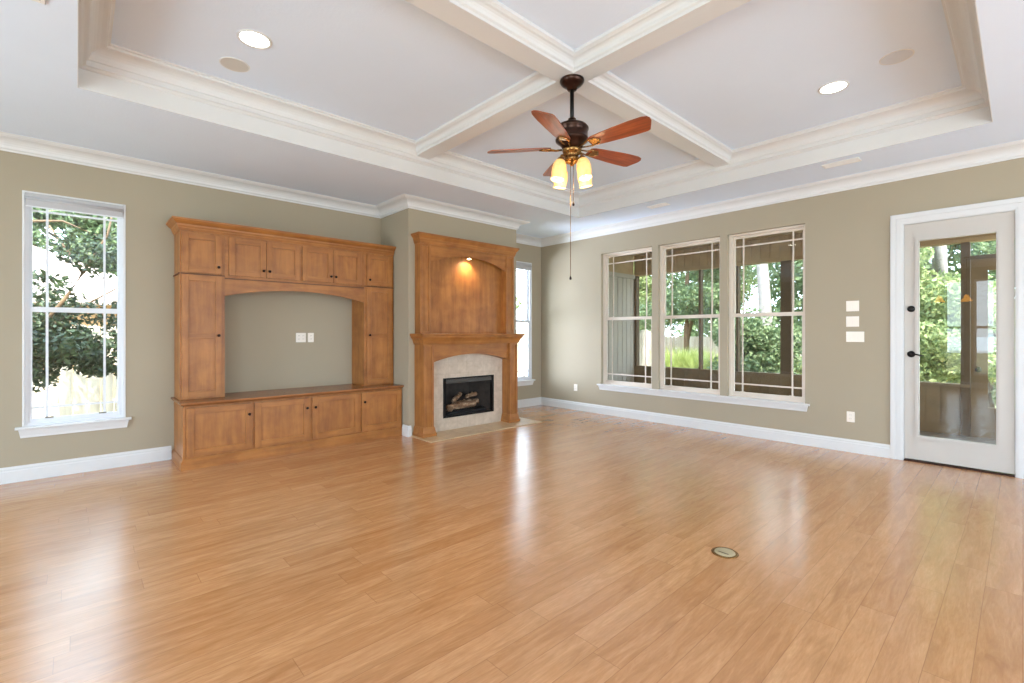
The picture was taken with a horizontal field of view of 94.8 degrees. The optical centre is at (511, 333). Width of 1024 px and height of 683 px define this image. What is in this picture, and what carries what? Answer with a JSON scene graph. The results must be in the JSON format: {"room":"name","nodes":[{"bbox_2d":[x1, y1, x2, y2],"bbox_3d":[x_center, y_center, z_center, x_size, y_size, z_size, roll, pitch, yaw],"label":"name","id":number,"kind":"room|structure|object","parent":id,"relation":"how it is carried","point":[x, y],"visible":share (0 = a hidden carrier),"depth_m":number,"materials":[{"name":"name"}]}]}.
{"room":"living room","nodes":[
{"label":"living room","id":0,"kind":"room"},
{"bbox_2d":[0,150,540,467],"bbox_3d":[-2.991,-0.200,5.485,9.760,3.000,0.160,0,0,-43],"label":"wall","id":1,"kind":"structure","parent":0,"point":[262,351],"depth_m":4.82,"materials":[{"name":"beige paint"}]},
{"bbox_2d":[15,190,131,437],"bbox_3d":[-4.082,-0.172,4.418,0.790,2.183,0.180,0,0,-43],"label":"window","id":2,"kind":"structure","parent":1,"relation":"in","point":[48,425],"depth_m":4.39,"materials":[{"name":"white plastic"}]},
{"bbox_2d":[25,192,122,218],"bbox_3d":[-4.053,-1.184,4.387,0.670,0.122,0.033,0,0,-43],"label":"roller shade","id":3,"kind":"object","parent":2,"relation":"attached to","point":[32,200],"visible":1,"depth_m":4.36,"materials":[{"name":"white fabric"}]},
{"bbox_2d":[32,209,116,308],"bbox_3d":[-4.106,-0.722,4.445,0.586,0.963,0.007,0,0,-43],"label":"grille","id":4,"kind":"object","parent":2,"relation":"attached to","point":[47,212],"depth_m":4.31,"materials":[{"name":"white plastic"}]},
{"bbox_2d":[32,312,116,416],"bbox_3d":[-4.084,0.284,4.421,0.586,0.958,0.007,0,0,-43],"label":"grille","id":5,"kind":"object","parent":2,"relation":"attached to","point":[104,402],"depth_m":4.49,"materials":[{"name":"white plastic"}]},
{"bbox_2d":[0,446,171,484],"bbox_3d":[-4.962,1.231,3.547,3.915,0.138,0.018,0,0,-43],"label":"baseboard","id":6,"kind":"structure","parent":1,"relation":"attached to","point":[21,473],"depth_m":4.41,"materials":[{"name":"white paint"}]},
{"bbox_2d":[225,236,363,302],"bbox_3d":[-2.526,-0.704,5.523,1.523,0.628,0.408,0,0,-43],"label":"upper cabinet","id":7,"kind":"object","parent":1,"relation":"attached to","point":[251,265],"visible":1,"depth_m":5.33,"materials":[{"name":"brown wood"}]},
{"bbox_2d":[166,216,395,255],"bbox_3d":[-2.537,-1.076,5.499,2.390,0.115,0.429,0,0,-43],"label":"crown molding","id":8,"kind":"structure","parent":7,"relation":"on","point":[175,223],"depth_m":5.17,"materials":[{"name":"brown wood"}]},
{"bbox_2d":[296,333,305,341],"bbox_3d":[-2.576,0.050,5.752,0.116,0.114,0.010,0,0,-43],"label":"outlet plate","id":9,"kind":"object","parent":1,"relation":"attached to","point":[300,337],"visible":1,"depth_m":5.75,"materials":[{"name":"white plastic"}]},
{"bbox_2d":[308,333,313,341],"bbox_3d":[-2.489,0.050,5.832,0.070,0.114,0.010,0,0,-43],"label":"outlet plate","id":10,"kind":"object","parent":1,"relation":"attached to","point":[310,335],"visible":1,"depth_m":5.83,"materials":[{"name":"white plastic"}]},
{"bbox_2d":[516,261,534,385],"bbox_3d":[0.069,-0.172,8.246,0.790,2.183,0.180,0,0,-43],"label":"window","id":11,"kind":"structure","parent":1,"relation":"in","point":[523,380],"depth_m":8.45,"materials":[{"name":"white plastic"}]},
{"bbox_2d":[516,270,526,319],"bbox_3d":[0.044,-0.722,8.273,0.586,0.963,0.007,0,0,-43],"label":"grille","id":12,"kind":"object","parent":11,"relation":"attached to","point":[522,271],"depth_m":8.40,"materials":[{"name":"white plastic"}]},
{"bbox_2d":[518,323,527,375],"bbox_3d":[0.066,0.284,8.249,0.586,0.958,0.007,0,0,-43],"label":"grille","id":13,"kind":"object","parent":11,"relation":"attached to","point":[523,371],"depth_m":8.39,"materials":[{"name":"white plastic"}]},
{"bbox_2d":[516,262,531,270],"bbox_3d":[0.098,-1.184,8.215,0.670,0.122,0.033,0,0,-43],"label":"roller shade","id":14,"kind":"object","parent":11,"relation":"attached to","point":[523,266],"visible":0.65,"depth_m":8.30,"materials":[{"name":"white fabric"}]},
{"bbox_2d":[381,208,515,434],"bbox_3d":[-0.868,-0.200,6.835,1.861,3.000,0.735,0,0,-43],"label":"wall","id":15,"kind":"structure","parent":0,"point":[397,228],"depth_m":6.10,"materials":[{"name":"beige paint"}]},
{"bbox_2d":[402,424,411,436],"bbox_3d":[-1.336,1.231,5.982,0.053,0.138,0.151,0,0,-43],"label":"baseboard","id":16,"kind":"structure","parent":15,"relation":"attached to","point":[406,430],"depth_m":5.94,"materials":[{"name":"white paint"}]},
{"bbox_2d":[434,354,501,431],"bbox_3d":[-0.636,0.769,6.516,1.298,1.038,0.042,0,0,-43],"label":"tile surround","id":17,"kind":"object","parent":15,"relation":"attached to","point":[465,365],"visible":0.71,"depth_m":6.50,"materials":[{"name":"stone"}]},
{"bbox_2d":[443,375,493,418],"bbox_3d":[-0.723,0.860,6.676,0.880,0.530,0.404,0,0,-43],"label":"firebox","id":18,"kind":"object","parent":15,"relation":"in","point":[483,385],"depth_m":6.81,"materials":[{"name":"black metal"}]},
{"bbox_2d":[446,399,475,411],"bbox_3d":[-0.708,1.012,6.594,0.111,0.126,0.521,0,0,40],"label":"log","id":19,"kind":"object","parent":18,"relation":"on","point":[465,404],"visible":0.98,"depth_m":6.54,"materials":[{"name":"ceramic"}]},
{"bbox_2d":[451,392,461,401],"bbox_3d":[-0.770,0.893,6.629,0.086,0.124,0.258,0,0,16],"label":"log","id":20,"kind":"object","parent":19,"relation":"on","point":[459,394],"visible":1,"depth_m":6.57,"materials":[{"name":"wood"}]},
{"bbox_2d":[451,398,478,403],"bbox_3d":[-0.664,0.987,6.751,0.435,0.114,0.099,0,0,-38],"label":"log","id":21,"kind":"object","parent":18,"relation":"on","point":[468,399],"visible":0.48,"depth_m":6.75,"materials":[{"name":"ceramic"}]},
{"bbox_2d":[465,392,476,397],"bbox_3d":[-0.589,0.877,6.785,0.079,0.092,0.262,0,0,31],"label":"log","id":22,"kind":"object","parent":21,"relation":"on","point":[471,394],"visible":1,"depth_m":6.75,"materials":[{"name":"wood"}]},
{"bbox_2d":[446,406,485,415],"bbox_3d":[-0.718,1.096,6.671,0.680,0.052,0.260,0,0,-43],"label":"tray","id":23,"kind":"object","parent":18,"relation":"on","point":[462,411],"depth_m":6.57,"materials":[{"name":"black metal"}]},
{"bbox_2d":[446,376,490,383],"bbox_3d":[-0.623,0.644,6.568,0.790,0.051,0.100,0,0,-43],"label":"hood","id":24,"kind":"object","parent":18,"relation":"attached to","point":[471,378],"depth_m":6.52,"materials":[{"name":"black metal"}]},
{"bbox_2d":[0,131,1023,246],"bbox_3d":[0.243,-1.641,1.979,9.440,0.122,9.380,0,0,-43],"label":"trim","id":25,"kind":"structure","parent":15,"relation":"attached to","point":[9,142],"depth_m":5.27,"materials":[{"name":"white paint"}]},
{"bbox_2d":[0,405,1023,682],"bbox_3d":[0.243,1.360,1.979,9.640,0.120,9.580,0,0,-43],"label":"floor","id":26,"kind":"structure","parent":0,"point":[570,546],"depth_m":2.64,"materials":[{"name":"brown wood"}]},
{"bbox_2d":[172,388,401,470],"bbox_3d":[-2.453,1.000,5.442,2.342,0.600,0.629,0,0,-43],"label":"base cabinet","id":27,"kind":"object","parent":26,"relation":"on","point":[218,434],"visible":1,"depth_m":5.04,"materials":[{"name":"brown wood"}]},
{"bbox_2d":[171,383,403,406],"bbox_3d":[-2.454,0.679,5.438,2.350,0.042,0.632,0,0,-43],"label":"countertop","id":28,"kind":"structure","parent":27,"relation":"on","point":[235,397],"depth_m":5.22,"materials":[{"name":"brown wood"}]},
{"bbox_2d":[173,230,224,399],"bbox_3d":[-3.233,-0.180,4.872,0.397,1.675,0.408,0,0,-43],"label":"tall cabinet","id":29,"kind":"object","parent":28,"relation":"on","point":[199,258],"visible":1,"depth_m":4.75,"materials":[{"name":"brown wood"}]},
{"bbox_2d":[352,253,393,385],"bbox_3d":[-1.816,-0.180,6.179,0.408,1.675,0.408,0,0,-43],"label":"tall cabinet","id":30,"kind":"object","parent":28,"relation":"on","point":[372,320],"visible":1,"depth_m":6.05,"materials":[{"name":"brown wood"}]},
{"bbox_2d":[411,417,541,442],"bbox_3d":[-0.421,1.294,6.419,1.915,0.011,0.478,0,0,-43],"label":"hearth","id":31,"kind":"object","parent":26,"relation":"on","point":[495,426],"visible":0.97,"depth_m":6.32,"materials":[{"name":"tile"}]},
{"bbox_2d":[410,334,524,437],"bbox_3d":[-0.552,0.645,6.424,1.740,1.286,0.293,0,0,-43],"label":"fireplace mantel","id":32,"kind":"object","parent":31,"relation":"on","point":[429,348],"visible":1,"depth_m":6.16,"materials":[{"name":"brown wood"}]},
{"bbox_2d":[411,231,519,333],"bbox_3d":[-0.584,-0.629,6.466,1.720,1.261,0.188,0,0,-43],"label":"overmantel","id":33,"kind":"object","parent":32,"relation":"on","point":[455,294],"visible":1,"depth_m":6.45,"materials":[{"name":"brown wood"}]},
{"bbox_2d":[410,334,524,335],"bbox_3d":[-0.552,0.017,6.424,1.740,0.030,0.293,0,0,-43],"label":"mantel shelf","id":34,"kind":"object","parent":32,"relation":"attached to","point":[410,334],"depth_m":6.19,"materials":[{"name":"brown wood"}]},
{"bbox_2d":[711,547,738,558],"bbox_3d":[1.261,1.295,2.790,0.150,0.009,0.150,0,0,-43],"label":"floor outlet","id":35,"kind":"object","parent":26,"relation":"on","point":[723,552],"visible":1,"depth_m":2.78,"materials":[{"name":"gold metal"}]},
{"bbox_2d":[0,0,1023,237],"bbox_3d":[0.243,-1.900,1.979,9.760,0.400,9.700,0,0,-43],"label":"ceiling","id":36,"kind":"structure","parent":0,"point":[753,73],"depth_m":3.61,"materials":[{"name":"white paint"}]},
{"bbox_2d":[32,0,45,4],"bbox_3d":[-2.388,-1.694,2.191,0.300,0.011,0.360,0,0,-43],"label":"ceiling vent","id":37,"kind":"object","parent":36,"relation":"in","point":[38,1],"visible":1,"depth_m":2.40,"materials":[{"name":"white metal"}]},
{"bbox_2d":[219,57,249,71],"bbox_3d":[-2.062,-1.998,3.504,0.200,0.005,0.200,0,0,-43],"label":"ceiling speaker","id":38,"kind":"object","parent":36,"relation":"attached to","point":[233,64],"visible":1,"depth_m":3.50,"materials":[{"name":"white paint"}]},
{"bbox_2d":[236,29,271,48],"bbox_3d":[-1.749,-1.996,3.202,0.216,0.009,0.216,0,0,-43],"label":"recessed light","id":39,"kind":"object","parent":36,"relation":"in","point":[251,38],"visible":1,"depth_m":3.19,"materials":[{"name":"white glass"}]},
{"bbox_2d":[77,0,992,217],"bbox_3d":[0.431,-1.851,3.522,5.410,0.303,4.267,0,0,-43],"label":"trim","id":40,"kind":"structure","parent":36,"relation":"attached to","point":[104,67],"depth_m":4.21,"materials":[{"name":"white paint"}]},
{"bbox_2d":[405,0,750,166],"bbox_3d":[0.429,-1.948,3.525,4.349,0.107,3.478,0,0,-5],"label":"beam","id":41,"kind":"structure","parent":36,"relation":"attached to","point":[494,24],"depth_m":3.31,"materials":[{"name":"white paint"}]},
{"bbox_2d":[487,74,651,279],"bbox_3d":[0.487,-1.147,3.491,1.240,1.495,1.194,0,0,-43],"label":"ceiling fan","id":42,"kind":"object","parent":41,"relation":"hanging from","point":[571,135],"visible":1,"depth_m":3.44,"materials":[{"name":"brown wood"}]},
{"bbox_2d":[647,202,669,208],"bbox_3d":[1.941,-1.694,6.252,0.130,0.011,0.280,0,0,-43],"label":"ceiling vent","id":43,"kind":"object","parent":36,"relation":"in","point":[665,203],"visible":1,"depth_m":6.23,"materials":[{"name":"white metal"}]},
{"bbox_2d":[818,80,849,94],"bbox_3d":[2.612,-1.996,3.828,0.216,0.009,0.216,0,0,-43],"label":"recessed light","id":44,"kind":"object","parent":36,"relation":"in","point":[835,86],"visible":1,"depth_m":3.82,"materials":[{"name":"white paint"}]},
{"bbox_2d":[821,157,861,168],"bbox_3d":[3.275,-1.694,4.687,0.130,0.011,0.310,0,0,-43],"label":"ceiling vent","id":45,"kind":"object","parent":36,"relation":"in","point":[856,159],"visible":1,"depth_m":4.68,"materials":[{"name":"white metal"}]},
{"bbox_2d":[879,49,914,64],"bbox_3d":[2.781,-1.998,3.408,0.200,0.005,0.200,0,0,-43],"label":"ceiling speaker","id":46,"kind":"object","parent":36,"relation":"attached to","point":[898,56],"visible":1,"depth_m":3.41,"materials":[{"name":"white paint"}]},
{"bbox_2d":[608,271,634,381],"bbox_3d":[1.761,0.065,9.079,2.100,2.530,0.140,0,0,-43],"label":"wall","id":47,"kind":"structure","parent":0,"point":[624,284],"depth_m":9.44,"materials":[{"name":"grey"}]},
{"bbox_2d":[630,230,802,255],"bbox_3d":[4.391,-1.626,6.567,2.560,0.068,8.100,0,0,-43],"label":"ceiling","id":48,"kind":"structure","parent":0,"point":[801,231],"depth_m":8.20,"materials":[{"name":"brown wood"}]},
{"bbox_2d":[541,157,1023,444],"bbox_3d":[3.825,-0.200,5.174,0.160,3.000,9.540,0,0,-43],"label":"wall","id":49,"kind":"structure","parent":0,"point":[847,233],"depth_m":5.43,"materials":[{"name":"beige paint"}]},
{"bbox_2d":[603,247,651,387],"bbox_3d":[1.828,-0.235,7.369,0.080,2.110,0.919,0,0,-43],"label":"window","id":50,"kind":"structure","parent":49,"relation":"in","point":[606,257],"depth_m":7.58,"materials":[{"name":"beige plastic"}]},
{"bbox_2d":[607,319,650,382],"bbox_3d":[1.820,0.271,7.362,0.007,0.971,0.811,0,0,-43],"label":"grille","id":51,"kind":"object","parent":50,"relation":"attached to","point":[608,381],"depth_m":7.53,"materials":[{"name":"beige plastic"}]},
{"bbox_2d":[608,252,651,316],"bbox_3d":[1.844,-0.748,7.383,0.007,0.976,0.811,0,0,-43],"label":"grille","id":52,"kind":"object","parent":50,"relation":"attached to","point":[628,253],"depth_m":7.51,"materials":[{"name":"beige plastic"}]},
{"bbox_2d":[660,237,719,394],"bbox_3d":[2.515,-0.235,6.625,0.080,2.110,0.904,0,0,-43],"label":"window","id":53,"kind":"structure","parent":49,"relation":"in","point":[663,248],"depth_m":6.78,"materials":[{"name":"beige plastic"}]},
{"bbox_2d":[664,318,717,388],"bbox_3d":[2.507,0.271,6.617,0.007,0.971,0.796,0,0,-43],"label":"grille","id":54,"kind":"object","parent":53,"relation":"attached to","point":[665,386],"depth_m":6.76,"materials":[{"name":"beige plastic"}]},
{"bbox_2d":[666,243,719,314],"bbox_3d":[2.530,-0.748,6.639,0.007,0.976,0.796,0,0,-43],"label":"grille","id":55,"kind":"object","parent":53,"relation":"attached to","point":[690,244],"depth_m":6.58,"materials":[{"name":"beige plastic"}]},
{"bbox_2d":[597,384,809,411],"bbox_3d":[2.442,0.863,6.578,0.130,0.092,3.015,0,0,-43],"label":"sill","id":56,"kind":"structure","parent":49,"relation":"attached to","point":[787,405],"depth_m":6.28,"materials":[{"name":"white paint"}]},
{"bbox_2d":[518,397,889,457],"bbox_3d":[1.713,1.231,6.284,1.440,0.138,5.044,0,0,-43],"label":"baseboard","id":57,"kind":"structure","parent":49,"relation":"attached to","point":[841,444],"depth_m":6.11,"materials":[{"name":"white paint"}]},
{"bbox_2d":[729,224,804,402],"bbox_3d":[3.189,-0.235,5.894,0.080,2.110,0.896,0,0,-43],"label":"window","id":58,"kind":"structure","parent":49,"relation":"in","point":[732,238],"depth_m":5.98,"materials":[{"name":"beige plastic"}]},
{"bbox_2d":[734,316,801,395],"bbox_3d":[3.181,0.271,5.886,0.007,0.971,0.788,0,0,-43],"label":"grille","id":59,"kind":"object","parent":58,"relation":"attached to","point":[742,392],"depth_m":6.01,"materials":[{"name":"beige plastic"}]},
{"bbox_2d":[735,231,802,312],"bbox_3d":[3.205,-0.748,5.908,0.007,0.976,0.788,0,0,-43],"label":"grille","id":60,"kind":"object","parent":58,"relation":"attached to","point":[743,237],"depth_m":5.92,"materials":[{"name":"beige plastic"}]},
{"bbox_2d":[847,411,854,421],"bbox_3d":[3.714,0.914,5.168,0.010,0.114,0.072,0,0,-43],"label":"outlet plate","id":61,"kind":"object","parent":49,"relation":"attached to","point":[850,415],"visible":1,"depth_m":5.17,"materials":[{"name":"white plastic"}]},
{"bbox_2d":[846,316,858,326],"bbox_3d":[3.725,-0.131,5.155,0.012,0.114,0.117,0,0,-43],"label":"switch plate","id":62,"kind":"object","parent":49,"relation":"attached to","point":[851,321],"visible":1,"depth_m":5.15,"materials":[{"name":"white plastic"}]},
{"bbox_2d":[846,301,858,310],"bbox_3d":[3.725,-0.300,5.155,0.012,0.114,0.117,0,0,-43],"label":"switch plate","id":63,"kind":"object","parent":49,"relation":"attached to","point":[850,305],"visible":1,"depth_m":5.15,"materials":[{"name":"white plastic"}]},
{"bbox_2d":[846,332,863,341],"bbox_3d":[3.741,0.036,5.138,0.012,0.114,0.163,0,0,-43],"label":"switch plate","id":64,"kind":"object","parent":49,"relation":"attached to","point":[850,336],"visible":1,"depth_m":5.14,"materials":[{"name":"white plastic"}]},
{"bbox_2d":[890,197,1023,478],"bbox_3d":[4.333,0.038,4.593,0.203,2.524,0.997,0,0,-43],"label":"door","id":65,"kind":"structure","parent":49,"relation":"in","point":[1005,218],"depth_m":4.54,"materials":[{"name":"white paint"}]},
{"bbox_2d":[634,365,970,435],"bbox_3d":[4.249,0.995,7.938,0.130,0.670,4.990,0,0,-43],"label":"wall","id":66,"kind":"structure","parent":0,"point":[940,402],"depth_m":7.50,"materials":[{"name":"brown paint"}]},
{"bbox_2d":[635,276,638,365],"bbox_3d":[2.584,-0.261,9.743,0.110,1.841,0.050,0,0,-43],"label":"porch post","id":67,"kind":"object","parent":66,"relation":"on","point":[636,277],"visible":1,"depth_m":9.71,"materials":[{"name":"wood"}]},
{"bbox_2d":[699,270,702,368],"bbox_3d":[3.506,-0.261,8.743,0.110,1.841,0.040,0,0,-43],"label":"porch post","id":68,"kind":"object","parent":66,"relation":"on","point":[700,271],"visible":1,"depth_m":8.71,"materials":[{"name":"wood"}]},
{"bbox_2d":[736,266,740,370],"bbox_3d":[3.960,-0.261,8.251,0.110,1.841,0.040,0,0,-43],"label":"porch post","id":69,"kind":"object","parent":66,"relation":"on","point":[738,268],"visible":0.93,"depth_m":8.22,"materials":[{"name":"wood"}]},
{"bbox_2d":[780,260,791,373],"bbox_3d":[4.482,-0.261,7.685,0.110,1.841,0.160,0,0,-43],"label":"porch post","id":70,"kind":"object","parent":66,"relation":"on","point":[785,266],"visible":0.84,"depth_m":7.64,"materials":[{"name":"wood"}]},
{"bbox_2d":[609,233,995,275],"bbox_3d":[4.366,-1.391,6.299,2.160,0.418,7.740,0,0,-43],"label":"wall","id":71,"kind":"structure","parent":0,"point":[782,251],"depth_m":8.15,"materials":[{"name":"brown wood"}]},
{"bbox_2d":[920,431,995,443],"bbox_3d":[4.346,1.380,6.321,2.160,0.100,7.800,0,0,-43],"label":"floor","id":72,"kind":"structure","parent":0,"point":[923,433],"depth_m":6.03,"materials":[{"name":"tile"}]},
{"bbox_2d":[961,242,970,436],"bbox_3d":[5.910,0.074,6.137,0.110,2.511,0.090,0,0,-43],"label":"porch post","id":73,"kind":"object","parent":72,"relation":"on","point":[966,246],"visible":1,"depth_m":6.10,"materials":[{"name":"wood"}]},
{"bbox_2d":[970,254,995,439],"bbox_3d":[6.236,0.165,5.711,0.128,2.330,0.980,0,0,-43],"label":"door","id":74,"kind":"structure","parent":73,"relation":"attached to","point":[983,418],"depth_m":6.01,"materials":[{"name":"brown paint"}]},
{"label":"outside","id":75,"kind":"structure","parent":0,"visible":0},
{"bbox_2d":[43,373,995,416],"bbox_3d":[-3.247,1.600,7.208,85.000,0.100,75.000,0,0,-43],"label":"ground","id":76,"kind":"structure","parent":75,"point":[955,373],"depth_m":9.87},
{"bbox_2d":[32,217,116,392],"bbox_3d":[-5.289,-0.149,5.869,2.041,3.510,1.429,0,0,-43],"label":"tree","id":77,"kind":"object","parent":76,"relation":"on","point":[79,348],"visible":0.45,"depth_m":5.64,"materials":[{"name":"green plant"}]},
{"bbox_2d":[32,246,116,403],"bbox_3d":[-14.796,-0.675,11.249,10.700,4.450,8.600,0,0,-43],"label":"house","id":78,"kind":"structure","parent":76,"relation":"on","point":[92,288],"depth_m":11.01,"materials":[{"name":"beige paint"}]},
{"bbox_2d":[33,207,116,274],"bbox_3d":[-16.478,-2.114,18.004,3.295,7.445,8.879,0,0,44],"label":"tree","id":79,"kind":"object","parent":76,"relation":"on","point":[93,225],"visible":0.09,"depth_m":17.50,"materials":[{"name":"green plant"}]},
{"bbox_2d":[32,324,650,417],"bbox_3d":[-3.151,0.711,9.242,21.900,1.678,0.060,0,0,-43],"label":"fence","id":80,"kind":"object","parent":76,"relation":"on","point":[73,386],"visible":0.06,"depth_m":6.59,"materials":[{"name":"white wood"}]},
{"bbox_2d":[516,297,521,309],"bbox_3d":[-0.386,0.174,10.618,1.069,2.867,1.280,0,0,-43],"label":"tree","id":81,"kind":"object","parent":76,"relation":"on","point":[518,305],"visible":0.02,"depth_m":10.36,"materials":[{"name":"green plant"}]},
{"bbox_2d":[639,275,651,332],"bbox_3d":[3.687,-0.689,15.611,3.217,4.583,2.584,0,0,28],"label":"tree","id":82,"kind":"object","parent":76,"relation":"on","point":[642,279],"visible":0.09,"depth_m":14.58,"materials":[{"name":"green plant"}]},
{"bbox_2d":[648,345,717,369],"bbox_3d":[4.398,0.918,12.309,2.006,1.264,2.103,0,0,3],"label":"ornamental grass","id":83,"kind":"object","parent":76,"relation":"on","point":[676,362],"depth_m":11.79,"materials":[{"name":"green plant"}]},
{"bbox_2d":[639,269,741,351],"bbox_3d":[4.915,-0.692,12.780,2.907,4.594,2.386,0,0,-1],"label":"tree","id":84,"kind":"object","parent":76,"relation":"on","point":[690,298],"visible":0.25,"depth_m":12.81,"materials":[{"name":"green plant"}]},
{"bbox_2d":[691,266,756,305],"bbox_3d":[5.961,-0.847,13.298,2.607,4.904,2.471,0,0,-43],"label":"tree","id":85,"kind":"object","parent":76,"relation":"on","point":[707,275],"visible":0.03,"depth_m":13.07,"materials":[{"name":"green plant"}]},
{"bbox_2d":[665,336,801,362],"bbox_3d":[5.964,0.821,15.703,0.060,1.458,8.000,0,0,-43],"label":"fence","id":86,"kind":"object","parent":76,"relation":"on","point":[676,341],"visible":0.13,"depth_m":15.64,"materials":[{"name":"white wood"}]},
{"bbox_2d":[706,305,801,373],"bbox_3d":[5.294,0.488,9.914,2.348,2.254,2.168,0,0,-43],"label":"tree","id":87,"kind":"object","parent":76,"relation":"on","point":[759,341],"visible":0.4,"depth_m":9.51,"materials":[{"name":"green plant"}]},
{"bbox_2d":[756,263,772,351],"bbox_3d":[5.938,-1.403,11.480,3.524,6.045,3.069,0,0,-43],"label":"tree","id":88,"kind":"object","parent":76,"relation":"on","point":[764,294],"visible":0.02,"depth_m":11.02,"materials":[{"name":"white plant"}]},
{"bbox_2d":[641,240,994,382],"bbox_3d":[10.924,-1.749,15.417,3.975,7.667,21.993,0,0,-43],"label":"foliage","id":89,"kind":"object","parent":76,"relation":"on","point":[774,273],"visible":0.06,"depth_m":16.19,"materials":[{"name":"green plant"}]},
{"bbox_2d":[920,247,953,304],"bbox_3d":[7.728,-0.663,10.012,2.010,4.538,2.404,0,0,-23],"label":"tree","id":90,"kind":"object","parent":76,"relation":"on","point":[924,251],"visible":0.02,"depth_m":9.25,"materials":[{"name":"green plant"}]},
{"bbox_2d":[932,245,947,345],"bbox_3d":[9.046,-1.323,10.444,2.959,5.852,2.419,0,0,-9],"label":"tree","id":91,"kind":"object","parent":76,"relation":"on","point":[939,261],"visible":0.02,"depth_m":9.67,"materials":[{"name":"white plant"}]},
{"bbox_2d":[920,271,995,407],"bbox_3d":[8.760,0.242,8.545,3.181,2.744,2.959,0,0,-43],"label":"tree","id":92,"kind":"object","parent":76,"relation":"on","point":[940,327],"visible":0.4,"depth_m":8.54,"materials":[{"name":"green plant"}]},
{"bbox_2d":[958,240,995,305],"bbox_3d":[11.280,-0.840,9.481,2.719,4.887,3.751,0,0,-43],"label":"tree","id":93,"kind":"object","parent":76,"relation":"on","point":[978,247],"visible":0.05,"depth_m":10.22,"materials":[{"name":"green plant"}]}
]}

